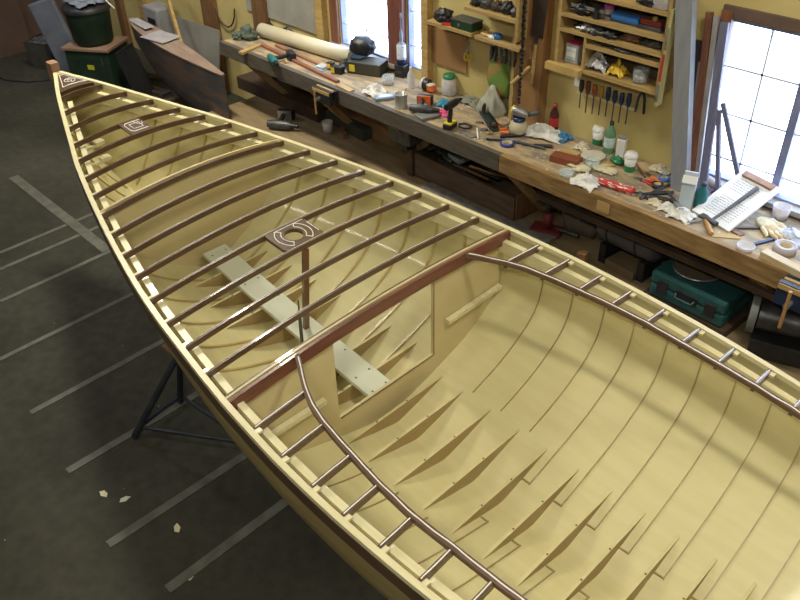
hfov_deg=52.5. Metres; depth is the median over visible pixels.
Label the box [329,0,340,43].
trim
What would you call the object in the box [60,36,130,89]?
base cabinet
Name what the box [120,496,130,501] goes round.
scrap
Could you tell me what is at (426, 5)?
trim
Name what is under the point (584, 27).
tool
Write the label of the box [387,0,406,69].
trim
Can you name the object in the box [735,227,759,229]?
rod
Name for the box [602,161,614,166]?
scrap
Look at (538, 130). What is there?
rag
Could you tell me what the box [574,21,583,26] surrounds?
tool
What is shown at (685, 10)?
post
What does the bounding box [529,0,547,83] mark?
saw
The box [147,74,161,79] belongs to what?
scrap
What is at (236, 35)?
cloth bundle
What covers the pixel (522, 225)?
board
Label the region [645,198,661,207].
scrap
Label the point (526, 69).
mallet
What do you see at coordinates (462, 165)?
bar
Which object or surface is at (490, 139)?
bar
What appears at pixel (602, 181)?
tube
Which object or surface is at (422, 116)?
cloth
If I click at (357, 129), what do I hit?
board
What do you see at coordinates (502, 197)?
crate
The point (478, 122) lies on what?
pliers
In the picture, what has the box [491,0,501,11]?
tool
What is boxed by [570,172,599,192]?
rag
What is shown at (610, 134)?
bottle
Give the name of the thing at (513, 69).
trim
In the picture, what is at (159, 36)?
paper sheet
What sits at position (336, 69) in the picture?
battery pack
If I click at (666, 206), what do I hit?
rag
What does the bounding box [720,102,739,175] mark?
stick
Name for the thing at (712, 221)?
hammer
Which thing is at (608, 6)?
jar
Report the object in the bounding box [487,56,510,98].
net bag
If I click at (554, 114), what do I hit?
bottle
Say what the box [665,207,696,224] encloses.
rag
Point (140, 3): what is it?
trim
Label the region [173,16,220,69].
plywood sheet
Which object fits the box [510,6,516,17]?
tool
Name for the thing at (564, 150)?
scrap
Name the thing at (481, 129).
pliers
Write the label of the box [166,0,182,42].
batten
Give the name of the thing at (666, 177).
tape roll
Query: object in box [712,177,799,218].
window sill
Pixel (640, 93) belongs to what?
pliers
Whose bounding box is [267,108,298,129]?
cordless drill
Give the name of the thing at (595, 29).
tool
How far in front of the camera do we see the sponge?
5.18 m
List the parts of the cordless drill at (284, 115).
motor, handle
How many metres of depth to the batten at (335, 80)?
6.71 m
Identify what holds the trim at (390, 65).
attached to the wall at (649, 134)
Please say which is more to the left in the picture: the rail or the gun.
the gun
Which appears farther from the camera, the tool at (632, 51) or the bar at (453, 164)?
the bar at (453, 164)
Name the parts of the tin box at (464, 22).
lid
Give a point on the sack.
(572, 223)
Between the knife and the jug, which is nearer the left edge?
the jug
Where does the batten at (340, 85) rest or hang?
on the workbench
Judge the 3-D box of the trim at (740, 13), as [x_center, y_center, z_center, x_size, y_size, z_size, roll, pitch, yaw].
[2.184,-1.337,4.074,0.024,0.060,1.200,-30,45,-33]
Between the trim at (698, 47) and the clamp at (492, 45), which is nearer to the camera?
the trim at (698, 47)
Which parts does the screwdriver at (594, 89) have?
handle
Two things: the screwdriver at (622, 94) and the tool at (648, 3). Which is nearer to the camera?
the tool at (648, 3)
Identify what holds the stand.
on the floor
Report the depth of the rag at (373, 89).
6.18 m
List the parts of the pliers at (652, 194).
handle, handle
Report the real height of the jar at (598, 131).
0.127 m
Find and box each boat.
[45,60,799,599]
[129,17,229,118]
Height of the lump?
0.042 m
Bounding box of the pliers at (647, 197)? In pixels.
[637,194,673,202]
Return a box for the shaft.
[500,133,526,137]
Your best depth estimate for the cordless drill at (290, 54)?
6.83 m
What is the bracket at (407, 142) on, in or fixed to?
attached to the workbench
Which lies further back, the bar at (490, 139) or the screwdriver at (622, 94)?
the bar at (490, 139)
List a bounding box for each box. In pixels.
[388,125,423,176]
[450,14,482,32]
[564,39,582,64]
[604,251,639,280]
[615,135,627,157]
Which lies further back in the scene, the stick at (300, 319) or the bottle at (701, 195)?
the bottle at (701, 195)
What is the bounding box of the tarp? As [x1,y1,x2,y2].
[62,0,105,8]
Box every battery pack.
[326,61,334,66]
[330,64,344,74]
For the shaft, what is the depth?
5.55 m
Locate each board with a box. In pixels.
[237,71,328,122]
[325,110,371,140]
[419,182,555,243]
[431,26,467,72]
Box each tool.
[470,0,480,6]
[480,0,492,8]
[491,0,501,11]
[500,0,514,14]
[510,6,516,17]
[571,1,592,15]
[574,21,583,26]
[576,22,593,32]
[589,24,605,35]
[591,4,613,18]
[596,41,614,46]
[598,28,621,39]
[610,46,630,53]
[619,32,642,43]
[631,50,652,57]
[636,0,659,7]
[640,38,662,48]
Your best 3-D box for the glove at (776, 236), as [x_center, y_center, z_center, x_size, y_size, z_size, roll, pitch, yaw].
[2.091,-0.383,4.484,0.142,0.034,0.194,-12,38,-14]
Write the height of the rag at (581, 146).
0.056 m
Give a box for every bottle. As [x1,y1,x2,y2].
[407,66,413,88]
[549,103,558,129]
[603,121,615,153]
[693,181,708,207]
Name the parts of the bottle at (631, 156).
lid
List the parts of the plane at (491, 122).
rod, handle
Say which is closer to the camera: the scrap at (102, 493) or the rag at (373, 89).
the scrap at (102, 493)
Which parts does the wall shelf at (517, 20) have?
panel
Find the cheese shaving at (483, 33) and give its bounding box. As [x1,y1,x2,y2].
[480,31,491,36]
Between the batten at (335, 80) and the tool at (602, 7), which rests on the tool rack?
the tool at (602, 7)
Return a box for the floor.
[0,48,387,599]
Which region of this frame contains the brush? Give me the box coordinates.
[667,190,683,209]
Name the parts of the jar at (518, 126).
lid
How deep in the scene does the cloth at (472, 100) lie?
6.01 m
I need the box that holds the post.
[670,0,696,190]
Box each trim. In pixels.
[0,213,92,253]
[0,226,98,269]
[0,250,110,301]
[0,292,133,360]
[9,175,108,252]
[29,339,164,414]
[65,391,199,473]
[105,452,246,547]
[114,0,132,44]
[137,0,147,20]
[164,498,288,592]
[200,0,229,92]
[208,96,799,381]
[250,0,276,78]
[314,0,328,41]
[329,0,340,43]
[330,41,393,68]
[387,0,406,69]
[421,0,432,81]
[508,0,517,118]
[512,0,554,125]
[693,39,701,97]
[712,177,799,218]
[716,9,733,58]
[723,4,799,32]
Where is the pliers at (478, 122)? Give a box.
[476,121,501,124]
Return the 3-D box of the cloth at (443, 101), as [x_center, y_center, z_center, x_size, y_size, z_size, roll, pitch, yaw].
[0.327,-1.468,6.006,0.101,0.062,0.130,-30,45,-33]
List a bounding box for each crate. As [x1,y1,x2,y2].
[415,147,542,220]
[643,287,750,336]
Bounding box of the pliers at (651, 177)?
[646,172,663,184]
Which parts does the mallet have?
handle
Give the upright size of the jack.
0.225 m
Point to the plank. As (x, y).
(13, 30)
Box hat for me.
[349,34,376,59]
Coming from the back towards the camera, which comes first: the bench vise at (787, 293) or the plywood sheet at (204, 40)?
the plywood sheet at (204, 40)
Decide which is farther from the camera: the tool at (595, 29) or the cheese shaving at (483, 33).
the cheese shaving at (483, 33)
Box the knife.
[534,144,551,147]
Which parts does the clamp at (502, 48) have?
handle, handle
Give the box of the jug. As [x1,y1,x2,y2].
[142,1,173,33]
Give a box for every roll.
[500,139,513,147]
[611,10,641,25]
[651,181,663,188]
[658,174,669,182]
[772,239,797,257]
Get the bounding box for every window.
[339,0,388,59]
[407,0,420,70]
[709,19,799,207]
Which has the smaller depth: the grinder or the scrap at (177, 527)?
the scrap at (177, 527)
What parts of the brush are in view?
handle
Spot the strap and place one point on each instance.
(41, 79)
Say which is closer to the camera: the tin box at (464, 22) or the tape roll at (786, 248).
the tape roll at (786, 248)
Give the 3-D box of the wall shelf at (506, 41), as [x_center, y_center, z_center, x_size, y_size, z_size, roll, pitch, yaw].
[0.711,-1.778,5.562,0.160,0.022,0.406,-30,45,-33]
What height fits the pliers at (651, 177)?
0.016 m
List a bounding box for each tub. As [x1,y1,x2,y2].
[61,0,112,46]
[737,241,755,252]
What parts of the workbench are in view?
panel, wood strip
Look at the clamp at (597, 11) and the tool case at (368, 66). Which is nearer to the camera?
the clamp at (597, 11)
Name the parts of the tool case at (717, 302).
handle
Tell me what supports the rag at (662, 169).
on the workbench
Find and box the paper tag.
[574,74,581,86]
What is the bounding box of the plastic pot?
[322,119,332,133]
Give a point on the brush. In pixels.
(676, 203)
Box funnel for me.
[708,175,714,188]
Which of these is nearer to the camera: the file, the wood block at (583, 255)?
the file
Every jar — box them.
[383,80,392,84]
[441,72,456,96]
[509,116,527,134]
[605,3,614,20]
[633,72,647,82]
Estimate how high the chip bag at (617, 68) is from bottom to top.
0.104 m
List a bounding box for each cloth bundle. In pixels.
[231,30,241,40]
[239,24,257,40]
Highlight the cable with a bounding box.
[0,76,47,82]
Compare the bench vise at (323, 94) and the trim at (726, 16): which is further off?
the bench vise at (323, 94)
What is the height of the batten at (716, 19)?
0.996 m
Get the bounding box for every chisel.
[514,140,545,149]
[686,219,713,235]
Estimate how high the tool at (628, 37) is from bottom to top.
0.058 m
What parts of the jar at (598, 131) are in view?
lid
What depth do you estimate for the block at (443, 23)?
5.81 m
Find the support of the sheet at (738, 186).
on the workbench
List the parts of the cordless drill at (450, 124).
handle, motor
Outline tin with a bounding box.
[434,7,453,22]
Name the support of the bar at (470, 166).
in the crate at (502, 197)
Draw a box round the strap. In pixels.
[35,79,50,81]
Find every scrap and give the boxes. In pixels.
[99,490,107,496]
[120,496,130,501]
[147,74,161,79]
[152,86,171,96]
[174,523,180,531]
[238,43,260,54]
[560,148,579,155]
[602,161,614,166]
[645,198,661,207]
[730,228,744,236]
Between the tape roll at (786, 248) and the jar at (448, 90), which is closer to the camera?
the tape roll at (786, 248)
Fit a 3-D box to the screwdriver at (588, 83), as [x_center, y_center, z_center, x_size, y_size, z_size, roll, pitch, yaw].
[1.220,-1.324,5.284,0.034,0.217,0.034,-30,45,-33]
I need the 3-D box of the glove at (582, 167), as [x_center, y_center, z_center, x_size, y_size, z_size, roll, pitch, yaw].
[1.129,-0.846,5.155,0.129,0.031,0.176,-22,41,-26]
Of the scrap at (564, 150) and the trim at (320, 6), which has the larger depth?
the trim at (320, 6)
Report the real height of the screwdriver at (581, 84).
0.192 m
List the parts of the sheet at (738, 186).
wood strip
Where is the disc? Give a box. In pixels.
[672,254,723,281]
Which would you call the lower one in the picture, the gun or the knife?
the knife
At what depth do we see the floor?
4.51 m
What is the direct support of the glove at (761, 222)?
on the workbench
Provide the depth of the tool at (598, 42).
4.93 m
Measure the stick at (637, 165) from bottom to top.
0.015 m
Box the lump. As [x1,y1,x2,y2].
[493,32,502,39]
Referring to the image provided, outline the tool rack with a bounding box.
[544,0,675,94]
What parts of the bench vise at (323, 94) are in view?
handle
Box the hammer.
[698,186,759,226]
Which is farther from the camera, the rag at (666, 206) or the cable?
the cable
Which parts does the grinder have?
motor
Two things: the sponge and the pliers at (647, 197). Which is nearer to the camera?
the pliers at (647, 197)
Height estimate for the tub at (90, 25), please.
0.410 m
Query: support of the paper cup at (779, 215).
on the workbench
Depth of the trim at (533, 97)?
5.49 m
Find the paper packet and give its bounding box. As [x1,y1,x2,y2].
[448,152,469,163]
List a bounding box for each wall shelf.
[426,18,485,36]
[464,0,528,41]
[474,30,525,51]
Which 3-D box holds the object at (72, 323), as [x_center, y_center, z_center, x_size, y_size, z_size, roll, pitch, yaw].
[-1.812,-0.091,5.788,0.037,0.004,2.152,29,46,35]
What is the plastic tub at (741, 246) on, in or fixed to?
on the workbench
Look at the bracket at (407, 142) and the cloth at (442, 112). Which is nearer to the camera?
the cloth at (442, 112)
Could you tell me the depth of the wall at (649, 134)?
5.50 m
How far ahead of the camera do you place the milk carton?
4.66 m
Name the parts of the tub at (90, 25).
lid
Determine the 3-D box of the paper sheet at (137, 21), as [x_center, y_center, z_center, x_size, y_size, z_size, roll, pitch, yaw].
[-2.633,-2.812,8.239,0.100,0.006,0.400,-26,43,-29]
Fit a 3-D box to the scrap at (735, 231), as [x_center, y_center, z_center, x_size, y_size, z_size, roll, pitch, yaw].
[1.860,-0.389,4.520,0.040,0.010,0.124,-19,40,-22]
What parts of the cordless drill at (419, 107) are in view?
motor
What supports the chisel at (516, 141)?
on the workbench
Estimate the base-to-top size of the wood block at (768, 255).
0.040 m
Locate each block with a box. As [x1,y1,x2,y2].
[441,22,450,25]
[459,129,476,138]
[549,151,582,165]
[577,249,589,262]
[759,249,799,278]
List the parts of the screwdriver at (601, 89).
handle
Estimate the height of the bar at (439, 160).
0.024 m
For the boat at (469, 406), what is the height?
1.208 m
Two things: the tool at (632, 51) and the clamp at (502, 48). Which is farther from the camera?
the clamp at (502, 48)
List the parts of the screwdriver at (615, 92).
handle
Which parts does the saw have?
handle, blade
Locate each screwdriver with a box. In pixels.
[579,79,583,107]
[585,81,590,112]
[591,84,597,113]
[598,86,603,114]
[605,87,610,116]
[611,90,617,120]
[618,92,624,122]
[625,93,631,123]
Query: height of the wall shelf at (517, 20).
0.350 m
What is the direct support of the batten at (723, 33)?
on the workbench
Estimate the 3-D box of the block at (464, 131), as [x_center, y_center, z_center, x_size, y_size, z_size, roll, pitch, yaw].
[0.471,-1.151,5.613,0.050,0.010,0.139,-22,41,-25]
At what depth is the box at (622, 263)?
5.29 m
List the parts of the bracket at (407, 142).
support post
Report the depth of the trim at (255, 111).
6.79 m
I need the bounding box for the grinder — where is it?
[744,294,799,368]
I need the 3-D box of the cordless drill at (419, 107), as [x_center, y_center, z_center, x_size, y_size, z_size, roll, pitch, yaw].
[0.206,-1.436,5.959,0.220,0.072,0.230,10,38,16]
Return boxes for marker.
[751,238,775,246]
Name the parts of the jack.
handle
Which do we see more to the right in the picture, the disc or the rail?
the disc
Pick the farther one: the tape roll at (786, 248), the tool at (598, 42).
the tool at (598, 42)
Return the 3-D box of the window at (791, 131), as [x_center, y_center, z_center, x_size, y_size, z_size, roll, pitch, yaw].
[2.213,-0.958,4.415,0.060,0.935,1.090,-30,45,-33]
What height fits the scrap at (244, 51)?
0.020 m
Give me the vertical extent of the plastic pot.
0.100 m
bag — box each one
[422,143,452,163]
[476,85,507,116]
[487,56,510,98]
[585,51,609,74]
[605,58,630,79]
[780,227,799,245]
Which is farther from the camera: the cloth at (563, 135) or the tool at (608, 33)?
the cloth at (563, 135)
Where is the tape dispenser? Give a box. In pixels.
[419,77,436,91]
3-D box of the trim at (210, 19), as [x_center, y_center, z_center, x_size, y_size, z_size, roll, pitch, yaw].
[-1.944,-3.076,8.171,0.060,2.000,0.220,-30,45,-33]
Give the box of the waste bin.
[23,34,55,69]
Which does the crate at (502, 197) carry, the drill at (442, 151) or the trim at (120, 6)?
the drill at (442, 151)
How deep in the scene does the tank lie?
5.18 m
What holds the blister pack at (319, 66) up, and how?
on the workbench
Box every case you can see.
[347,56,388,77]
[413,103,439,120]
[649,250,751,326]
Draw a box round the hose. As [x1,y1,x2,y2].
[214,8,234,27]
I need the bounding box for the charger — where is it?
[394,63,408,77]
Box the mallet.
[510,57,535,84]
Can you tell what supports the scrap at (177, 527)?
on the floor
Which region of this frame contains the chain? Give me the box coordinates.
[517,0,526,103]
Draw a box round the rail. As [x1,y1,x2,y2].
[577,89,637,110]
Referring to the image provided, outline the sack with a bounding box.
[560,200,598,239]
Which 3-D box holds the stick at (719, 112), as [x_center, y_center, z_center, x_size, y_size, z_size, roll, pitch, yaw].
[1.864,-0.858,4.746,0.026,0.498,0.157,-18,39,-20]
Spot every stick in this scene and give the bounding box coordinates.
[297,300,303,342]
[636,163,645,177]
[715,110,721,190]
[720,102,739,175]
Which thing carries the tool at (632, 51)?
on the tool rack
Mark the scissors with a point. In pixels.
(467, 42)
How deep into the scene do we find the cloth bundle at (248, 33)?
7.28 m
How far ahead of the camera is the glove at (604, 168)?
5.11 m
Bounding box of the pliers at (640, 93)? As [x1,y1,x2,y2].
[634,91,645,113]
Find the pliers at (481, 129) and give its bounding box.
[480,128,508,133]
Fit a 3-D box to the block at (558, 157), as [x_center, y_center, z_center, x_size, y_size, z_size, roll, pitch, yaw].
[1.072,-0.907,5.227,0.195,0.045,0.085,20,42,27]
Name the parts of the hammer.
handle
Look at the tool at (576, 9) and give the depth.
4.92 m
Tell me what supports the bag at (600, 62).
on the tool rack
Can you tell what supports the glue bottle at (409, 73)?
on the workbench
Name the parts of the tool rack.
rail, panel, panel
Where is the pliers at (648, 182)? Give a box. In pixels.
[633,176,652,185]
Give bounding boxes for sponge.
[610,155,624,165]
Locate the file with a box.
[639,183,670,199]
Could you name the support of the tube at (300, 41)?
on the workbench
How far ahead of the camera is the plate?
5.30 m
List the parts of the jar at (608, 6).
glass, lid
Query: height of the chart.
0.760 m
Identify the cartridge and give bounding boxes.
[396,13,405,65]
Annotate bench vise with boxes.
[312,84,338,113]
[772,274,799,328]
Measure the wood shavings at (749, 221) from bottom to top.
0.002 m
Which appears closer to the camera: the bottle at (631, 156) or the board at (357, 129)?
the bottle at (631, 156)
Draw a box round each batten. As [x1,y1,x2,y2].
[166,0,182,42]
[261,43,339,82]
[275,44,330,69]
[336,83,353,91]
[691,11,713,171]
[692,62,699,127]
[695,15,719,176]
[699,21,729,181]
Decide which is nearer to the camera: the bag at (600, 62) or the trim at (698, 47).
the trim at (698, 47)
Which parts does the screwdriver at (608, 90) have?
handle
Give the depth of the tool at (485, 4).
5.46 m
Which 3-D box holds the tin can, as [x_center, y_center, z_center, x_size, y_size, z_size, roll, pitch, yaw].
[0.006,-1.496,5.982,0.101,0.151,0.102,-30,45,-33]
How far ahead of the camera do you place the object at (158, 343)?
5.01 m
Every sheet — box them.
[28,0,72,72]
[114,43,153,94]
[129,18,153,28]
[140,30,181,43]
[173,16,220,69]
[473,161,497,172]
[692,169,781,231]
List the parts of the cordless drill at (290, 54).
motor, handle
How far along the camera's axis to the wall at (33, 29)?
9.88 m
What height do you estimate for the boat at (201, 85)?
0.622 m
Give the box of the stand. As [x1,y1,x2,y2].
[131,343,234,442]
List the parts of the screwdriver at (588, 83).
handle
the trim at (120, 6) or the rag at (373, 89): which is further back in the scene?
the trim at (120, 6)
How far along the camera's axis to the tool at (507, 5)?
5.35 m
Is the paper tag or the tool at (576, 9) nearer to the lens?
the tool at (576, 9)
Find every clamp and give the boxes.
[489,44,497,60]
[499,47,507,63]
[508,50,516,66]
[571,3,604,19]
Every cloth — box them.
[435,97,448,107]
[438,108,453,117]
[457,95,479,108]
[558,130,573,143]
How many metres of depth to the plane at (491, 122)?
5.73 m
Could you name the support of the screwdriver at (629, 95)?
hanging from the rail
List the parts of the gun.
handle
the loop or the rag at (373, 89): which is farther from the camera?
the rag at (373, 89)
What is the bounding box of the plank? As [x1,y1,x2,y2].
[0,0,29,57]
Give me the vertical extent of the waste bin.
0.372 m
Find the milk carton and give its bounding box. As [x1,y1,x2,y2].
[679,170,699,209]
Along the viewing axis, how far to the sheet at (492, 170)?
5.98 m
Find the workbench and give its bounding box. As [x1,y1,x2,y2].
[219,31,799,303]
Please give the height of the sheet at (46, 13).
0.870 m
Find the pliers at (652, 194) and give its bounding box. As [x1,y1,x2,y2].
[626,190,673,199]
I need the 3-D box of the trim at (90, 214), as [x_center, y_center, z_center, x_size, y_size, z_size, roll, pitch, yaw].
[-2.463,-0.745,6.705,0.037,0.002,1.742,29,46,35]
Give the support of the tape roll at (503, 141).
on the workbench
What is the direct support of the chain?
hanging from the wall shelf at (517, 20)
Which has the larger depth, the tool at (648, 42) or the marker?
the tool at (648, 42)
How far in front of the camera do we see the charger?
6.47 m
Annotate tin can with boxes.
[394,87,407,109]
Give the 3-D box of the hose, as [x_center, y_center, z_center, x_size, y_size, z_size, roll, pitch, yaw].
[-1.753,-2.977,7.995,0.015,0.573,0.409,-30,45,-33]
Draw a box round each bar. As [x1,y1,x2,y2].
[438,159,478,179]
[451,163,489,180]
[458,164,500,180]
[469,165,509,179]
[481,167,504,174]
[486,138,514,141]
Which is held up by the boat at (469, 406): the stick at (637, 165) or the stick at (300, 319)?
the stick at (300, 319)
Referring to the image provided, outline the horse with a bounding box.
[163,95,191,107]
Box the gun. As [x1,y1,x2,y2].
[510,105,539,117]
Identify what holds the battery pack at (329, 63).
on the workbench
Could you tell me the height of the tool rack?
0.590 m
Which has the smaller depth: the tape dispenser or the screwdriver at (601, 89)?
the screwdriver at (601, 89)
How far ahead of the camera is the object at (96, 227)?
6.22 m
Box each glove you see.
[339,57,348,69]
[567,162,590,171]
[592,164,616,175]
[756,217,786,237]
[764,224,790,239]
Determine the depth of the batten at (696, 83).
4.70 m
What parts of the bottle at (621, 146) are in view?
spout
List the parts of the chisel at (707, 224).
blade, handle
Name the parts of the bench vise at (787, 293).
handle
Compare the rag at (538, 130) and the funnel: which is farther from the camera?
the rag at (538, 130)
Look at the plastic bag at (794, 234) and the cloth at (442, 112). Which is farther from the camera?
the cloth at (442, 112)
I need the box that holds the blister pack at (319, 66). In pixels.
[314,63,327,71]
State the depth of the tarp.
8.13 m
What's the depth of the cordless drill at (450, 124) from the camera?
5.64 m
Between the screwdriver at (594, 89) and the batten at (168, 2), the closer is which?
the screwdriver at (594, 89)
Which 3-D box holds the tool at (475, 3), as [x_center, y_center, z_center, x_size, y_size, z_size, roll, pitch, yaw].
[0.525,-2.050,5.538,0.103,0.072,0.099,2,36,4]
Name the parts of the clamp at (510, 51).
handle, handle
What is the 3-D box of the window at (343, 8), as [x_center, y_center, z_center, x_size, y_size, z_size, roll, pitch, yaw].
[-0.274,-2.490,6.528,0.060,0.980,0.620,-30,45,-33]
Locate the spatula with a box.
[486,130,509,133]
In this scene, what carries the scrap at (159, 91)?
on the floor
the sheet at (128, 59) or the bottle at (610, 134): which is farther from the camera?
the sheet at (128, 59)
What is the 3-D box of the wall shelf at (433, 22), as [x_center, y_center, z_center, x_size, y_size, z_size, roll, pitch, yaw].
[0.401,-1.969,5.826,0.160,0.022,0.444,-30,45,-33]
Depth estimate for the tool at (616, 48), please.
4.84 m
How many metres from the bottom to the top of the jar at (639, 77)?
0.090 m
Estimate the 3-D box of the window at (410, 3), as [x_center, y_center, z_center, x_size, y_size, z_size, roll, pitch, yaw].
[0.150,-2.235,6.163,0.060,0.980,0.210,-30,45,-33]
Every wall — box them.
[18,0,70,37]
[109,0,799,295]
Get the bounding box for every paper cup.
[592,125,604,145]
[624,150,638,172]
[772,202,791,221]
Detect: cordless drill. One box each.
[267,49,295,65]
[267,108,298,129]
[409,93,439,112]
[443,97,461,130]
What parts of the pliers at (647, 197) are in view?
handle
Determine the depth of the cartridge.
6.37 m
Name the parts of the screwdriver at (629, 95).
handle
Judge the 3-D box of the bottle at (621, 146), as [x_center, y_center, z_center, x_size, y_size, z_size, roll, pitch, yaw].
[1.433,-0.990,5.242,0.055,0.144,0.045,22,42,28]
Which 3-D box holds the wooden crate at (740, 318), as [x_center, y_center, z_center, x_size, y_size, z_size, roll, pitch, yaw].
[1.826,0.019,4.978,0.340,0.052,0.560,-29,44,-32]
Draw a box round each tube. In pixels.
[256,23,352,61]
[598,177,635,194]
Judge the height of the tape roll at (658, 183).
0.024 m
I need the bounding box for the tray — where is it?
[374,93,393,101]
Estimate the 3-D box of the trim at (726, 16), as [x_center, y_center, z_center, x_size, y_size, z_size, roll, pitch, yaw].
[1.801,-1.165,4.709,0.030,1.020,0.065,-30,45,-33]
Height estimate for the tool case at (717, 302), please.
0.180 m
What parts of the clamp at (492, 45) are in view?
handle, handle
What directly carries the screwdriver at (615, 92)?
hanging from the rail
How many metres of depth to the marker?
4.40 m
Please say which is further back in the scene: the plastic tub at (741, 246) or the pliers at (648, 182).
the pliers at (648, 182)
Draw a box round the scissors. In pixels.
[463,41,471,62]
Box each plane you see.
[475,103,500,134]
[637,16,664,32]
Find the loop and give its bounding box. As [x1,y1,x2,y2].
[458,123,471,128]
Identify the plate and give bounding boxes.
[581,150,605,160]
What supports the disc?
on the tool case at (717, 302)
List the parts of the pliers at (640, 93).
handle, handle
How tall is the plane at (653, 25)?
0.081 m
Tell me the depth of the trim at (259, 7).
7.59 m
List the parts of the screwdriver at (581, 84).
handle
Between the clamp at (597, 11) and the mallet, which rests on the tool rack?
the clamp at (597, 11)
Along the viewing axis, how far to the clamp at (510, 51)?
5.50 m
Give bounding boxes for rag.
[362,83,386,99]
[525,122,563,144]
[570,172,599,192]
[572,141,591,151]
[647,163,670,174]
[657,201,675,213]
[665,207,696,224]
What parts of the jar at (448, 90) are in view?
lid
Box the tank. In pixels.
[596,214,672,282]
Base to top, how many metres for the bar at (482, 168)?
0.024 m
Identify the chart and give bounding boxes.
[246,0,315,33]
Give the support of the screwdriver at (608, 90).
hanging from the rail
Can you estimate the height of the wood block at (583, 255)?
0.120 m
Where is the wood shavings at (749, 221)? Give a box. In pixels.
[429,103,799,258]
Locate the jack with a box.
[529,203,579,239]
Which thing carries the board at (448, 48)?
attached to the wall at (649, 134)
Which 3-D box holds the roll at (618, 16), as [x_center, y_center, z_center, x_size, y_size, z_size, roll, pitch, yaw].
[1.342,-1.662,4.787,0.060,0.060,0.180,-30,45,-33]
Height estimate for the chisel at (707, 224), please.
0.028 m
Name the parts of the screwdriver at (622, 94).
handle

